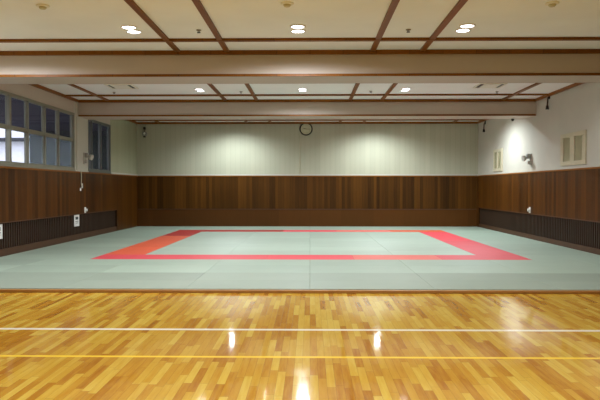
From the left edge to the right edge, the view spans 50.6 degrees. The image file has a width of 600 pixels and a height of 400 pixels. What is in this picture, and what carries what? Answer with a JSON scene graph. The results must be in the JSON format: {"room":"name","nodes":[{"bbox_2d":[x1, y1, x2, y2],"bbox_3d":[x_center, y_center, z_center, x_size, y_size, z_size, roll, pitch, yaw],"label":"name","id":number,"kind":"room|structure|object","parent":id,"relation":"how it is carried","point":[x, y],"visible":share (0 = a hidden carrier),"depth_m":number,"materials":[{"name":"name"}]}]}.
{"room":"martial arts hall","nodes":[
{"label":"martial arts hall","id":0,"kind":"room"},
{"bbox_2d":[0,84,137,256],"bbox_3d":[-6.532,-0.681,10.082,0.220,4.020,28.980,0,1,1],"label":"wall","id":1,"kind":"structure","parent":0,"point":[38,207],"depth_m":17.36,"materials":[{"name":"beige paint"}]},
{"bbox_2d":[0,90,74,170],"bbox_3d":[-6.414,-1.570,15.200,0.135,1.640,5.250,0,1,1],"label":"window","id":2,"kind":"structure","parent":1,"relation":"in","point":[7,126],"depth_m":15.38,"materials":[{"name":"grey metal"}]},
{"bbox_2d":[28,84,78,101],"bbox_3d":[-6.351,-2.756,15.251,0.060,0.070,5.560,0,1,1],"label":"trim","id":3,"kind":"structure","parent":1,"relation":"attached to","point":[34,85],"depth_m":16.24,"materials":[{"name":"brown wood"}]},
{"bbox_2d":[0,210,114,248],"bbox_3d":[-6.418,0.740,15.497,0.060,0.570,12.255,0,1,1],"label":"air vent","id":4,"kind":"object","parent":1,"relation":"in","point":[18,233],"depth_m":16.30,"materials":[{"name":"brown wood"}]},
{"bbox_2d":[88,120,110,173],"bbox_3d":[-6.339,-1.653,19.994,0.135,1.620,2.120,0,1,1],"label":"window","id":5,"kind":"structure","parent":1,"relation":"in","point":[100,124],"depth_m":20.09,"materials":[{"name":"grey metal"}]},
{"bbox_2d":[0,292,599,399],"bbox_3d":[0.029,1.434,9.870,13.550,0.200,29.280,0,1,1],"label":"floor","id":6,"kind":"structure","parent":0,"point":[54,346],"depth_m":6.06,"materials":[{"name":"brown wood"}]},
{"bbox_2d":[0,259,43,264],"bbox_3d":[-5.830,1.255,12.645,1.132,0.050,0.987,0,1,1],"label":"mat","id":7,"kind":"object","parent":6,"relation":"on","point":[2,261],"visible":0.52,"depth_m":12.69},
{"bbox_2d":[0,280,80,288],"bbox_3d":[-4.398,1.312,9.730,1.817,0.050,0.832,0,1,1],"label":"mat","id":8,"kind":"object","parent":6,"relation":"on","point":[4,284],"visible":0.73,"depth_m":9.68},
{"bbox_2d":[0,272,100,279],"bbox_3d":[-4.384,1.294,10.612,1.817,0.050,0.927,0,1,1],"label":"mat","id":9,"kind":"object","parent":6,"relation":"on","point":[3,275],"visible":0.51,"depth_m":10.67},
{"bbox_2d":[0,254,103,258],"bbox_3d":[-5.360,1.237,13.587,2.042,0.050,0.907,0,1,1],"label":"mat","id":10,"kind":"object","parent":6,"relation":"on","point":[12,256],"visible":0.66,"depth_m":13.61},
{"bbox_2d":[0,265,117,271],"bbox_3d":[-4.369,1.275,11.602,1.817,0.050,1.047,0,1,1],"label":"mat","id":11,"kind":"object","parent":6,"relation":"on","point":[24,268],"visible":0.66,"depth_m":11.59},
{"bbox_2d":[16,250,115,253],"bbox_3d":[-5.346,1.219,14.497,2.042,0.050,0.907,0,1,1],"label":"mat","id":12,"kind":"object","parent":6,"relation":"on","point":[29,251],"visible":0.59,"depth_m":14.45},
{"bbox_2d":[26,259,132,264],"bbox_3d":[-4.353,1.255,12.622,1.817,0.050,0.987,0,1,1],"label":"mat","id":13,"kind":"object","parent":6,"relation":"on","point":[45,261],"visible":0.62,"depth_m":12.52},
{"bbox_2d":[34,247,125,249],"bbox_3d":[-5.332,1.201,15.407,2.042,0.050,0.907,0,1,1],"label":"mat","id":14,"kind":"object","parent":6,"relation":"on","point":[43,248],"visible":0.59,"depth_m":15.40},
{"bbox_2d":[47,244,134,246],"bbox_3d":[-5.317,1.184,16.317,2.042,0.050,0.907,0,1,1],"label":"mat","id":15,"kind":"object","parent":6,"relation":"on","point":[56,245],"visible":0.61,"depth_m":16.20,"materials":[{"name":"green plastic"}]},
{"bbox_2d":[61,241,143,243],"bbox_3d":[-5.303,1.166,17.226,2.042,0.050,0.907,0,1,1],"label":"mat","id":16,"kind":"object","parent":6,"relation":"on","point":[69,242],"visible":0.62,"depth_m":17.09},
{"bbox_2d":[74,238,152,240],"bbox_3d":[-5.289,1.148,18.136,2.042,0.050,0.907,0,1,1],"label":"mat","id":17,"kind":"object","parent":6,"relation":"on","point":[83,239],"visible":0.62,"depth_m":18.08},
{"bbox_2d":[87,236,159,237],"bbox_3d":[-5.275,1.131,19.046,2.042,0.050,0.907,0,1,1],"label":"mat","id":18,"kind":"object","parent":6,"relation":"on","point":[92,236],"visible":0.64,"depth_m":18.80,"materials":[{"name":"green plastic"}]},
{"bbox_2d":[62,280,194,288],"bbox_3d":[-2.578,1.312,9.701,1.817,0.050,0.832,0,1,1],"label":"mat","id":19,"kind":"object","parent":6,"relation":"on","point":[83,284],"visible":0.86,"depth_m":9.68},
{"bbox_2d":[96,234,165,235],"bbox_3d":[-5.260,1.113,19.955,2.042,0.050,0.907,0,1,1],"label":"mat","id":20,"kind":"object","parent":6,"relation":"on","point":[101,234],"visible":0.59,"depth_m":19.60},
{"bbox_2d":[107,247,162,254],"bbox_3d":[-3.861,1.211,14.929,0.907,0.050,1.817,0,1,1],"label":"mat","id":21,"kind":"object","parent":6,"relation":"on","point":[128,250],"visible":0.62,"depth_m":14.68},
{"bbox_2d":[92,254,184,258],"bbox_3d":[-3.428,1.237,13.557,1.817,0.050,0.907,0,1,1],"label":"mat","id":22,"kind":"object","parent":6,"relation":"on","point":[105,256],"visible":0.6,"depth_m":13.52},
{"bbox_2d":[105,232,171,233],"bbox_3d":[-5.246,1.095,20.865,2.042,0.050,0.907,0,1,1],"label":"mat","id":23,"kind":"object","parent":6,"relation":"on","point":[110,232],"visible":0.59,"depth_m":20.45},
{"bbox_2d":[84,272,203,280],"bbox_3d":[-2.565,1.295,10.584,1.817,0.050,0.927,0,1,1],"label":"mat","id":24,"kind":"object","parent":6,"relation":"on","point":[103,275],"visible":0.62,"depth_m":10.55,"materials":[{"name":"green plastic"}]},
{"bbox_2d":[123,226,165,229],"bbox_3d":[-5.663,1.049,23.258,1.132,0.050,2.040,0,1,1],"label":"mat","id":25,"kind":"object","parent":6,"relation":"on","point":[137,227],"visible":0.63,"depth_m":22.95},
{"bbox_2d":[114,230,177,231],"bbox_3d":[-5.232,1.078,21.775,2.042,0.050,0.907,0,1,1],"label":"mat","id":26,"kind":"object","parent":6,"relation":"on","point":[119,230],"visible":0.59,"depth_m":21.38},
{"bbox_2d":[129,241,176,246],"bbox_3d":[-3.833,1.175,16.748,0.907,0.050,1.817,0,1,1],"label":"mat","id":27,"kind":"object","parent":6,"relation":"on","point":[145,243],"visible":0.62,"depth_m":16.49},
{"bbox_2d":[103,265,213,272],"bbox_3d":[-2.549,1.276,11.573,1.817,0.050,1.047,0,1,1],"label":"mat","id":28,"kind":"object","parent":6,"relation":"on","point":[120,268],"visible":0.62,"depth_m":11.59,"materials":[{"name":"green plastic"}]},
{"bbox_2d":[147,236,189,240],"bbox_3d":[-3.804,1.140,18.568,0.907,0.050,1.817,0,1,1],"label":"mat","id":29,"kind":"object","parent":6,"relation":"on","point":[161,238],"visible":0.62,"depth_m":18.43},
{"bbox_2d":[121,259,220,264],"bbox_3d":[-2.533,1.256,12.593,1.817,0.050,0.987,0,1,1],"label":"mat","id":30,"kind":"object","parent":6,"relation":"on","point":[134,261],"visible":0.62,"depth_m":12.52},
{"bbox_2d":[163,232,198,235],"bbox_3d":[-3.776,1.105,20.387,0.907,0.050,1.817,0,1,1],"label":"mat","id":31,"kind":"object","parent":6,"relation":"on","point":[172,233],"visible":0.62,"depth_m":20.01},
{"bbox_2d":[155,226,213,229],"bbox_3d":[-4.186,1.050,23.235,1.817,0.050,2.040,0,1,1],"label":"mat","id":32,"kind":"object","parent":6,"relation":"on","point":[166,227],"visible":0.62,"depth_m":22.95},
{"bbox_2d":[145,250,230,254],"bbox_3d":[-2.504,1.220,14.453,1.817,0.050,0.907,0,1,1],"label":"mat","id":33,"kind":"object","parent":6,"relation":"on","point":[156,252],"visible":0.62,"depth_m":14.45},
{"bbox_2d":[158,247,235,250],"bbox_3d":[-2.490,1.202,15.362,1.817,0.050,0.907,0,1,1],"label":"mat","id":34,"kind":"object","parent":6,"relation":"on","point":[163,248],"visible":0.62,"depth_m":15.40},
{"bbox_2d":[165,244,239,246],"bbox_3d":[-2.475,1.185,16.272,1.817,0.050,0.907,0,1,1],"label":"mat","id":35,"kind":"object","parent":6,"relation":"on","point":[170,245],"visible":0.61,"depth_m":16.20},
{"bbox_2d":[172,241,243,243],"bbox_3d":[-2.461,1.167,17.182,1.817,0.050,0.907,0,1,1],"label":"mat","id":36,"kind":"object","parent":6,"relation":"on","point":[177,242],"visible":0.61,"depth_m":17.09,"materials":[{"name":"green plastic"}]},
{"bbox_2d":[180,238,246,240],"bbox_3d":[-2.447,1.149,18.091,1.817,0.050,0.907,0,1,1],"label":"mat","id":37,"kind":"object","parent":6,"relation":"on","point":[185,239],"visible":0.59,"depth_m":18.08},
{"bbox_2d":[187,236,249,237],"bbox_3d":[-2.432,1.132,19.001,1.817,0.050,0.907,0,1,1],"label":"mat","id":38,"kind":"object","parent":6,"relation":"on","point":[190,236],"visible":0.61,"depth_m":18.82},
{"bbox_2d":[192,234,251,235],"bbox_3d":[-2.418,1.114,19.911,1.817,0.050,0.907,0,1,1],"label":"mat","id":39,"kind":"object","parent":6,"relation":"on","point":[195,234],"visible":0.59,"depth_m":19.59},
{"bbox_2d":[179,255,267,259],"bbox_3d":[-1.608,1.238,13.528,1.817,0.050,0.907,0,1,1],"label":"mat","id":40,"kind":"object","parent":6,"relation":"on","point":[221,257],"visible":0.59,"depth_m":13.42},
{"bbox_2d":[197,232,254,233],"bbox_3d":[-2.404,1.096,20.820,1.817,0.050,0.907,0,1,1],"label":"mat","id":41,"kind":"object","parent":6,"relation":"on","point":[199,232],"visible":0.59,"depth_m":20.49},
{"bbox_2d":[207,226,261,229],"bbox_3d":[-2.366,1.050,23.206,1.817,0.050,2.040,0,1,1],"label":"mat","id":42,"kind":"object","parent":6,"relation":"on","point":[214,227],"visible":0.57,"depth_m":22.95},
{"bbox_2d":[186,280,309,289],"bbox_3d":[-0.759,1.313,9.673,1.817,0.050,0.832,0,1,1],"label":"mat","id":43,"kind":"object","parent":6,"relation":"on","point":[198,284],"visible":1,"depth_m":9.58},
{"bbox_2d":[197,273,309,280],"bbox_3d":[-0.745,1.296,10.555,1.817,0.050,0.927,0,1,1],"label":"mat","id":44,"kind":"object","parent":6,"relation":"on","point":[206,276],"visible":0.76,"depth_m":10.55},
{"bbox_2d":[205,265,309,272],"bbox_3d":[-0.729,1.276,11.545,1.817,0.050,1.047,0,1,1],"label":"mat","id":45,"kind":"object","parent":6,"relation":"on","point":[216,268],"visible":0.76,"depth_m":11.45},
{"bbox_2d":[215,259,309,264],"bbox_3d":[-0.713,1.256,12.565,1.817,0.050,0.987,0,1,1],"label":"mat","id":46,"kind":"object","parent":6,"relation":"on","point":[223,261],"visible":0.76,"depth_m":12.52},
{"bbox_2d":[228,251,309,254],"bbox_3d":[-0.684,1.220,14.424,1.817,0.050,0.907,0,1,1],"label":"mat","id":47,"kind":"object","parent":6,"relation":"on","point":[231,252],"visible":0.76,"depth_m":14.23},
{"bbox_2d":[254,232,309,233],"bbox_3d":[-0.584,1.097,20.792,1.817,0.050,0.907,0,1,1],"label":"mat","id":48,"kind":"object","parent":6,"relation":"on","point":[255,232],"visible":0.71,"depth_m":20.45,"materials":[{"name":"green plastic"}]},
{"bbox_2d":[258,226,309,229],"bbox_3d":[-0.547,1.051,23.178,1.817,0.050,2.040,0,1,1],"label":"mat","id":49,"kind":"object","parent":6,"relation":"on","point":[262,227],"visible":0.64,"depth_m":22.95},
{"bbox_2d":[0,289,599,293],"bbox_3d":[0.019,1.326,9.203,12.950,0.042,0.070,0,1,1],"label":"trim","id":50,"kind":"structure","parent":6,"relation":"on","point":[1,290],"depth_m":9.17,"materials":[{"name":"brown wood"}]},
{"bbox_2d":[266,255,353,259],"bbox_3d":[0.211,1.238,13.500,1.817,0.050,0.907,0,1,1],"label":"mat","id":51,"kind":"object","parent":6,"relation":"on","point":[300,257],"visible":0.74,"depth_m":13.42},
{"bbox_2d":[310,226,360,229],"bbox_3d":[1.273,1.051,23.149,1.817,0.050,2.040,0,1,1],"label":"mat","id":52,"kind":"object","parent":6,"relation":"on","point":[311,227],"visible":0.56,"depth_m":22.95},
{"bbox_2d":[310,232,365,233],"bbox_3d":[1.236,1.097,20.763,1.817,0.050,0.907,0,1,1],"label":"mat","id":53,"kind":"object","parent":6,"relation":"on","point":[310,232],"visible":0.71,"depth_m":20.45,"materials":[{"name":"green plastic"}]},
{"bbox_2d":[310,234,368,235],"bbox_3d":[1.221,1.115,19.854,1.817,0.050,0.907,0,1,1],"label":"mat","id":54,"kind":"object","parent":6,"relation":"on","point":[310,234],"visible":0.59,"depth_m":19.59,"materials":[{"name":"green plastic"}]},
{"bbox_2d":[310,236,370,237],"bbox_3d":[1.207,1.133,18.944,1.817,0.050,0.907,0,1,1],"label":"mat","id":55,"kind":"object","parent":6,"relation":"on","point":[310,236],"visible":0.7,"depth_m":18.80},
{"bbox_2d":[310,238,374,240],"bbox_3d":[1.193,1.150,18.034,1.817,0.050,0.907,0,1,1],"label":"mat","id":56,"kind":"object","parent":6,"relation":"on","point":[311,239],"visible":0.71,"depth_m":18.08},
{"bbox_2d":[310,241,378,243],"bbox_3d":[1.179,1.168,17.125,1.817,0.050,0.907,0,1,1],"label":"mat","id":57,"kind":"object","parent":6,"relation":"on","point":[311,242],"visible":0.68,"depth_m":17.09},
{"bbox_2d":[310,244,381,246],"bbox_3d":[1.164,1.186,16.215,1.817,0.050,0.907,0,1,1],"label":"mat","id":58,"kind":"object","parent":6,"relation":"on","point":[311,245],"visible":0.71,"depth_m":16.20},
{"bbox_2d":[310,247,386,250],"bbox_3d":[1.150,1.203,15.305,1.817,0.050,0.907,0,1,1],"label":"mat","id":59,"kind":"object","parent":6,"relation":"on","point":[311,248],"visible":0.74,"depth_m":15.15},
{"bbox_2d":[310,251,391,254],"bbox_3d":[1.136,1.221,14.395,1.817,0.050,0.907,0,1,1],"label":"mat","id":60,"kind":"object","parent":6,"relation":"on","point":[311,252],"visible":0.74,"depth_m":14.23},
{"bbox_2d":[310,260,405,265],"bbox_3d":[1.107,1.257,12.536,1.817,0.050,0.987,0,1,1],"label":"mat","id":61,"kind":"object","parent":6,"relation":"on","point":[312,262],"visible":0.76,"depth_m":12.52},
{"bbox_2d":[310,265,413,272],"bbox_3d":[1.091,1.277,11.516,1.817,0.050,1.047,0,1,1],"label":"mat","id":62,"kind":"object","parent":6,"relation":"on","point":[313,268],"visible":0.76,"depth_m":11.45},
{"bbox_2d":[310,273,423,280],"bbox_3d":[1.075,1.296,10.527,1.817,0.050,0.927,0,1,1],"label":"mat","id":63,"kind":"object","parent":6,"relation":"on","point":[313,276],"visible":0.76,"depth_m":10.43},
{"bbox_2d":[310,281,434,289],"bbox_3d":[1.061,1.313,9.644,1.817,0.050,0.832,0,1,1],"label":"mat","id":64,"kind":"object","parent":6,"relation":"on","point":[314,285],"visible":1,"depth_m":9.58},
{"bbox_2d":[358,226,412,229],"bbox_3d":[3.093,1.052,23.121,1.817,0.050,2.040,0,1,1],"label":"mat","id":65,"kind":"object","parent":6,"relation":"on","point":[360,227],"visible":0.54,"depth_m":22.95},
{"bbox_2d":[365,232,422,233],"bbox_3d":[3.055,1.098,20.735,1.817,0.050,0.907,0,1,1],"label":"mat","id":66,"kind":"object","parent":6,"relation":"on","point":[365,232],"visible":0.59,"depth_m":20.46,"materials":[{"name":"green plastic"}]},
{"bbox_2d":[352,255,442,259],"bbox_3d":[2.031,1.239,13.471,1.817,0.050,0.907,0,1,1],"label":"mat","id":67,"kind":"object","parent":6,"relation":"on","point":[355,257],"visible":0.62,"depth_m":13.42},
{"bbox_2d":[368,234,427,235],"bbox_3d":[3.041,1.116,19.825,1.817,0.050,0.907,0,1,1],"label":"mat","id":68,"kind":"object","parent":6,"relation":"on","point":[368,234],"visible":0.54,"depth_m":19.59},
{"bbox_2d":[370,236,432,237],"bbox_3d":[3.027,1.133,18.915,1.817,0.050,0.907,0,1,1],"label":"mat","id":69,"kind":"object","parent":6,"relation":"on","point":[370,236],"visible":0.6,"depth_m":18.81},
{"bbox_2d":[373,238,439,240],"bbox_3d":[3.013,1.151,18.006,1.817,0.050,0.907,0,1,1],"label":"mat","id":70,"kind":"object","parent":6,"relation":"on","point":[375,239],"visible":0.64,"depth_m":18.08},
{"bbox_2d":[376,241,447,243],"bbox_3d":[2.998,1.169,17.096,1.817,0.050,0.907,0,1,1],"label":"mat","id":71,"kind":"object","parent":6,"relation":"on","point":[379,242],"visible":0.61,"depth_m":17.09,"materials":[{"name":"green plastic"}]},
{"bbox_2d":[380,244,454,246],"bbox_3d":[2.984,1.186,16.186,1.817,0.050,0.907,0,1,1],"label":"mat","id":72,"kind":"object","parent":6,"relation":"on","point":[382,245],"visible":0.61,"depth_m":16.20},
{"bbox_2d":[384,247,464,250],"bbox_3d":[2.970,1.204,15.277,1.817,0.050,0.907,0,1,1],"label":"mat","id":73,"kind":"object","parent":6,"relation":"on","point":[386,248],"visible":0.61,"depth_m":15.15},
{"bbox_2d":[389,251,474,254],"bbox_3d":[2.955,1.222,14.367,1.817,0.050,0.907,0,1,1],"label":"mat","id":74,"kind":"object","parent":6,"relation":"on","point":[391,252],"visible":0.59,"depth_m":14.23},
{"bbox_2d":[408,227,464,229],"bbox_3d":[4.913,1.052,23.092,1.817,0.050,2.040,0,1,1],"label":"mat","id":75,"kind":"object","parent":6,"relation":"on","point":[413,228],"visible":0.67,"depth_m":22.95,"materials":[{"name":"green plastic"}]},
{"bbox_2d":[420,232,456,235],"bbox_3d":[4.413,1.107,20.259,0.907,0.050,1.817,0,1,1],"label":"mat","id":76,"kind":"object","parent":6,"relation":"on","point":[425,233],"visible":0.64,"depth_m":20.01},
{"bbox_2d":[400,260,501,265],"bbox_3d":[2.926,1.258,12.507,1.817,0.050,0.987,0,1,1],"label":"mat","id":77,"kind":"object","parent":6,"relation":"on","point":[406,262],"visible":0.62,"depth_m":12.36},
{"bbox_2d":[430,236,472,240],"bbox_3d":[4.385,1.143,18.439,0.907,0.050,1.817,0,1,1],"label":"mat","id":78,"kind":"object","parent":6,"relation":"on","point":[441,238],"visible":0.66,"depth_m":18.43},
{"bbox_2d":[407,266,518,272],"bbox_3d":[2.910,1.277,11.488,1.817,0.050,1.047,0,1,1],"label":"mat","id":79,"kind":"object","parent":6,"relation":"on","point":[416,269],"visible":0.62,"depth_m":11.45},
{"bbox_2d":[443,241,490,246],"bbox_3d":[4.356,1.178,16.620,0.907,0.050,1.817,0,1,1],"label":"mat","id":80,"kind":"object","parent":6,"relation":"on","point":[453,243],"visible":0.63,"depth_m":16.49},
{"bbox_2d":[416,273,538,280],"bbox_3d":[2.895,1.297,10.498,1.817,0.050,0.927,0,1,1],"label":"mat","id":81,"kind":"object","parent":6,"relation":"on","point":[425,276],"visible":0.62,"depth_m":10.43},
{"bbox_2d":[448,232,506,233],"bbox_3d":[5.773,1.099,20.692,1.792,0.050,0.907,0,1,1],"label":"mat","id":82,"kind":"object","parent":6,"relation":"on","point":[448,232],"visible":0.43,"depth_m":20.45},
{"bbox_2d":[435,255,530,259],"bbox_3d":[3.851,1.240,13.443,1.817,0.050,0.907,0,1,1],"label":"mat","id":83,"kind":"object","parent":6,"relation":"on","point":[444,257],"visible":0.62,"depth_m":13.42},
{"bbox_2d":[454,234,515,235],"bbox_3d":[5.758,1.117,19.782,1.792,0.050,0.907,0,1,1],"label":"mat","id":84,"kind":"object","parent":6,"relation":"on","point":[454,234],"visible":0.56,"depth_m":19.60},
{"bbox_2d":[457,247,515,254],"bbox_3d":[4.327,1.213,14.800,0.907,0.050,1.817,0,1,1],"label":"mat","id":85,"kind":"object","parent":6,"relation":"on","point":[474,250],"visible":0.62,"depth_m":14.68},
{"bbox_2d":[425,281,560,289],"bbox_3d":[2.881,1.314,9.616,1.817,0.050,0.832,0,1,1],"label":"mat","id":86,"kind":"object","parent":6,"relation":"on","point":[437,285],"visible":0.86,"depth_m":9.58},
{"bbox_2d":[460,236,527,238],"bbox_3d":[5.744,1.134,18.873,1.792,0.050,0.907,0,1,1],"label":"mat","id":87,"kind":"object","parent":6,"relation":"on","point":[467,237],"visible":0.63,"depth_m":18.80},
{"bbox_2d":[470,239,536,240],"bbox_3d":[5.730,1.152,17.963,1.792,0.050,0.907,0,1,1],"label":"mat","id":88,"kind":"object","parent":6,"relation":"on","point":[470,239],"visible":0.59,"depth_m":17.74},
{"bbox_2d":[476,241,549,243],"bbox_3d":[5.715,1.169,17.053,1.792,0.050,0.907,0,1,1],"label":"mat","id":89,"kind":"object","parent":6,"relation":"on","point":[482,242],"visible":0.59,"depth_m":17.09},
{"bbox_2d":[485,244,562,246],"bbox_3d":[5.701,1.187,16.144,1.792,0.050,0.907,0,1,1],"label":"mat","id":90,"kind":"object","parent":6,"relation":"on","point":[491,245],"visible":0.59,"depth_m":16.20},
{"bbox_2d":[494,247,579,250],"bbox_3d":[5.687,1.205,15.234,1.792,0.050,0.907,0,1,1],"label":"mat","id":91,"kind":"object","parent":6,"relation":"on","point":[500,248],"visible":0.59,"depth_m":15.15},
{"bbox_2d":[489,260,597,265],"bbox_3d":[4.746,1.258,12.479,1.817,0.050,0.987,0,1,1],"label":"mat","id":92,"kind":"object","parent":6,"relation":"on","point":[500,262],"visible":0.62,"depth_m":12.36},
{"bbox_2d":[504,266,599,272],"bbox_3d":[4.730,1.278,11.459,1.817,0.050,1.047,0,1,1],"label":"mat","id":93,"kind":"object","parent":6,"relation":"on","point":[521,269],"visible":0.64,"depth_m":11.45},
{"bbox_2d":[507,251,596,254],"bbox_3d":[5.673,1.222,14.324,1.792,0.050,0.907,0,1,1],"label":"mat","id":94,"kind":"object","parent":6,"relation":"on","point":[513,252],"visible":0.62,"depth_m":14.23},
{"bbox_2d":[519,255,599,259],"bbox_3d":[5.658,1.240,13.414,1.792,0.050,0.907,0,1,1],"label":"mat","id":95,"kind":"object","parent":6,"relation":"on","point":[532,257],"visible":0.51,"depth_m":13.42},
{"bbox_2d":[521,273,599,280],"bbox_3d":[4.715,1.297,10.469,1.817,0.050,0.927,0,1,1],"label":"mat","id":96,"kind":"object","parent":6,"relation":"on","point":[538,276],"visible":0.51,"depth_m":10.55,"materials":[{"name":"green plastic"}]},
{"bbox_2d":[541,281,599,289],"bbox_3d":[4.701,1.314,9.587,1.817,0.050,0.832,0,1,1],"label":"mat","id":97,"kind":"object","parent":6,"relation":"on","point":[563,285],"visible":0.72,"depth_m":9.58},
{"bbox_2d":[0,0,599,121],"bbox_3d":[0.029,-2.785,9.789,13.550,0.200,29.280,0,1,1],"label":"ceiling","id":98,"kind":"structure","parent":0,"point":[19,19],"depth_m":10.08,"materials":[{"name":"beige paint"}]},
{"bbox_2d":[104,84,138,88],"bbox_3d":[-4.375,-2.780,15.570,0.660,0.035,0.660,0,1,1],"label":"ceiling vent","id":99,"kind":"object","parent":98,"relation":"in","point":[112,86],"visible":0.9,"depth_m":15.44,"materials":[{"name":"beige metal"}]},
{"bbox_2d":[121,25,141,33],"bbox_3d":[-2.653,-2.679,9.993,0.250,0.020,0.530,0,1,1],"label":"recessed light","id":100,"kind":"object","parent":98,"relation":"in","point":[130,29],"visible":1,"depth_m":9.95,"materials":[{"name":"white plastic"}]},
{"bbox_2d":[124,0,179,51],"bbox_3d":[-2.344,-2.546,3.514,0.090,0.035,16.050,0,1,1],"label":"trim","id":101,"kind":"structure","parent":98,"relation":"attached to","point":[131,3],"depth_m":9.52,"materials":[{"name":"brown wood"}]},
{"bbox_2d":[192,0,228,51],"bbox_3d":[-1.454,-2.546,3.499,0.090,0.035,16.050,0,1,1],"label":"trim","id":102,"kind":"structure","parent":98,"relation":"attached to","point":[197,3],"depth_m":9.52,"materials":[{"name":"brown wood"}]},
{"bbox_2d":[290,24,305,33],"bbox_3d":[-0.033,-2.679,9.952,0.250,0.020,0.530,0,1,1],"label":"recessed light","id":103,"kind":"object","parent":98,"relation":"in","point":[296,28],"visible":1,"depth_m":9.91,"materials":[{"name":"white plastic"}]},
{"bbox_2d":[0,49,599,83],"bbox_3d":[0.063,-2.492,11.939,12.990,0.470,0.870,0,1,1],"label":"ceiling beam","id":104,"kind":"structure","parent":98,"relation":"attached to","point":[430,65],"depth_m":11.57,"materials":[{"name":"beige paint"}]},
{"bbox_2d":[0,37,599,42],"bbox_3d":[0.043,-2.682,10.631,12.870,0.040,0.100,0,1,1],"label":"trim","id":105,"kind":"structure","parent":98,"relation":"attached to","point":[413,38],"depth_m":10.59,"materials":[{"name":"brown wood"}]},
{"bbox_2d":[65,94,547,96],"bbox_3d":[0.142,-2.805,16.979,12.870,0.040,0.100,0,1,1],"label":"trim","id":106,"kind":"structure","parent":98,"relation":"attached to","point":[120,95],"depth_m":16.93,"materials":[{"name":"brown wood"}]},
{"bbox_2d":[78,99,535,119],"bbox_3d":[0.165,-2.617,18.392,12.990,0.470,0.920,0,1,1],"label":"ceiling beam","id":107,"kind":"structure","parent":98,"relation":"attached to","point":[212,109],"depth_m":17.98,"materials":[{"name":"beige paint"}]},
{"bbox_2d":[132,119,482,120],"bbox_3d":[0.242,-2.928,23.297,12.870,0.040,0.100,0,1,1],"label":"trim","id":108,"kind":"structure","parent":98,"relation":"attached to","point":[314,119],"depth_m":23.22,"materials":[{"name":"brown wood"}]},
{"bbox_2d":[370,0,399,51],"bbox_3d":[1.190,-2.545,3.458,0.090,0.035,16.050,0,1,1],"label":"trim","id":109,"kind":"structure","parent":98,"relation":"attached to","point":[394,3],"depth_m":9.52,"materials":[{"name":"brown wood"}]},
{"bbox_2d":[420,0,467,50],"bbox_3d":[2.085,-2.545,3.444,0.090,0.035,16.050,0,1,1],"label":"trim","id":110,"kind":"structure","parent":98,"relation":"attached to","point":[460,3],"depth_m":9.52,"materials":[{"name":"brown wood"}]},
{"bbox_2d":[455,23,475,32],"bbox_3d":[2.577,-2.678,9.911,0.250,0.020,0.530,0,1,1],"label":"recessed light","id":111,"kind":"object","parent":98,"relation":"in","point":[464,28],"visible":1,"depth_m":9.88,"materials":[{"name":"white plastic"}]},
{"bbox_2d":[473,83,507,87],"bbox_3d":[4.614,-2.777,15.428,0.660,0.035,0.660,0,1,1],"label":"ceiling vent","id":112,"kind":"object","parent":98,"relation":"in","point":[480,85],"visible":0.94,"depth_m":15.29,"materials":[{"name":"beige metal"}]},
{"bbox_2d":[137,124,477,226],"bbox_3d":[0.257,-0.957,24.305,13.350,4.020,0.320,0,1,1],"label":"wall","id":113,"kind":"structure","parent":0,"point":[392,175],"depth_m":24.17,"materials":[{"name":"brown wood"}]},
{"bbox_2d":[299,124,312,135],"bbox_3d":[0.230,-2.699,24.127,0.500,0.500,0.050,0,1,1],"label":"wall clock","id":114,"kind":"object","parent":113,"relation":"attached to","point":[305,129],"visible":1,"depth_m":24.13,"materials":[{"name":"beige plastic"}]},
{"bbox_2d":[138,122,476,123],"bbox_3d":[0.254,-2.926,24.107,12.870,0.075,0.080,0,1,1],"label":"trim","id":115,"kind":"structure","parent":113,"relation":"attached to","point":[138,122],"depth_m":24.07,"materials":[{"name":"brown wood"}]},
{"bbox_2d":[477,83,599,254],"bbox_3d":[6.646,-0.677,9.876,0.320,4.020,28.980,0,1,1],"label":"wall","id":116,"kind":"structure","parent":0,"point":[564,201],"depth_m":17.09,"materials":[{"name":"beige paint"}]},
{"bbox_2d":[493,148,502,171],"bbox_3d":[6.691,-1.347,21.476,0.035,0.750,1.000,0,1,1],"label":"air vent","id":117,"kind":"object","parent":116,"relation":"in","point":[497,153],"visible":1,"depth_m":21.43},
{"bbox_2d":[480,208,599,248],"bbox_3d":[6.670,0.735,16.502,0.060,0.600,14.675,0,1,1],"label":"air vent","id":118,"kind":"object","parent":116,"relation":"in","point":[580,232],"depth_m":17.13,"materials":[{"name":"brown wood"}]},
{"bbox_2d":[535,83,583,100],"bbox_3d":[6.578,-2.752,15.048,0.060,0.070,5.560,0,1,1],"label":"trim","id":119,"kind":"structure","parent":116,"relation":"attached to","point":[573,84],"depth_m":16.06,"materials":[{"name":"brown wood"}]},
{"bbox_2d":[560,130,586,165],"bbox_3d":[6.595,-1.238,15.347,0.035,0.790,1.460,0,1,1],"label":"air vent","id":120,"kind":"object","parent":116,"relation":"in","point":[573,146],"visible":1,"depth_m":15.27,"materials":[{"name":"beige metal"}]},
{"label":"outside","id":121,"kind":"structure","parent":0,"visible":0},
{"bbox_3d":[-32.975,1.108,30.549,53.100,0.250,80.000,0,1,1],"label":"ground","id":122,"kind":"structure","parent":121,"visible":0},
{"bbox_2d":[0,128,29,162],"bbox_3d":[-23.309,-2.881,44.124,24.600,7.200,9.000,0,1,1],"label":"building","id":123,"kind":"structure","parent":122,"relation":"on","point":[17,137],"depth_m":40.23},
{"bbox_2d":[29,131,106,169],"bbox_3d":[-8.566,-0.782,26.128,3.650,3.700,4.200,0,1,1],"label":"building","id":124,"kind":"structure","parent":122,"relation":"on","point":[35,140],"depth_m":24.11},
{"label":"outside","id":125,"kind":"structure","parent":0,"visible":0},
{"bbox_2d":[0,94,106,130],"bbox_3d":[-8.601,-2.626,19.090,4.000,0.240,22.000,0,1,1],"label":"eave slab","id":126,"kind":"object","parent":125,"point":[17,106],"visible":0.25,"depth_m":19.32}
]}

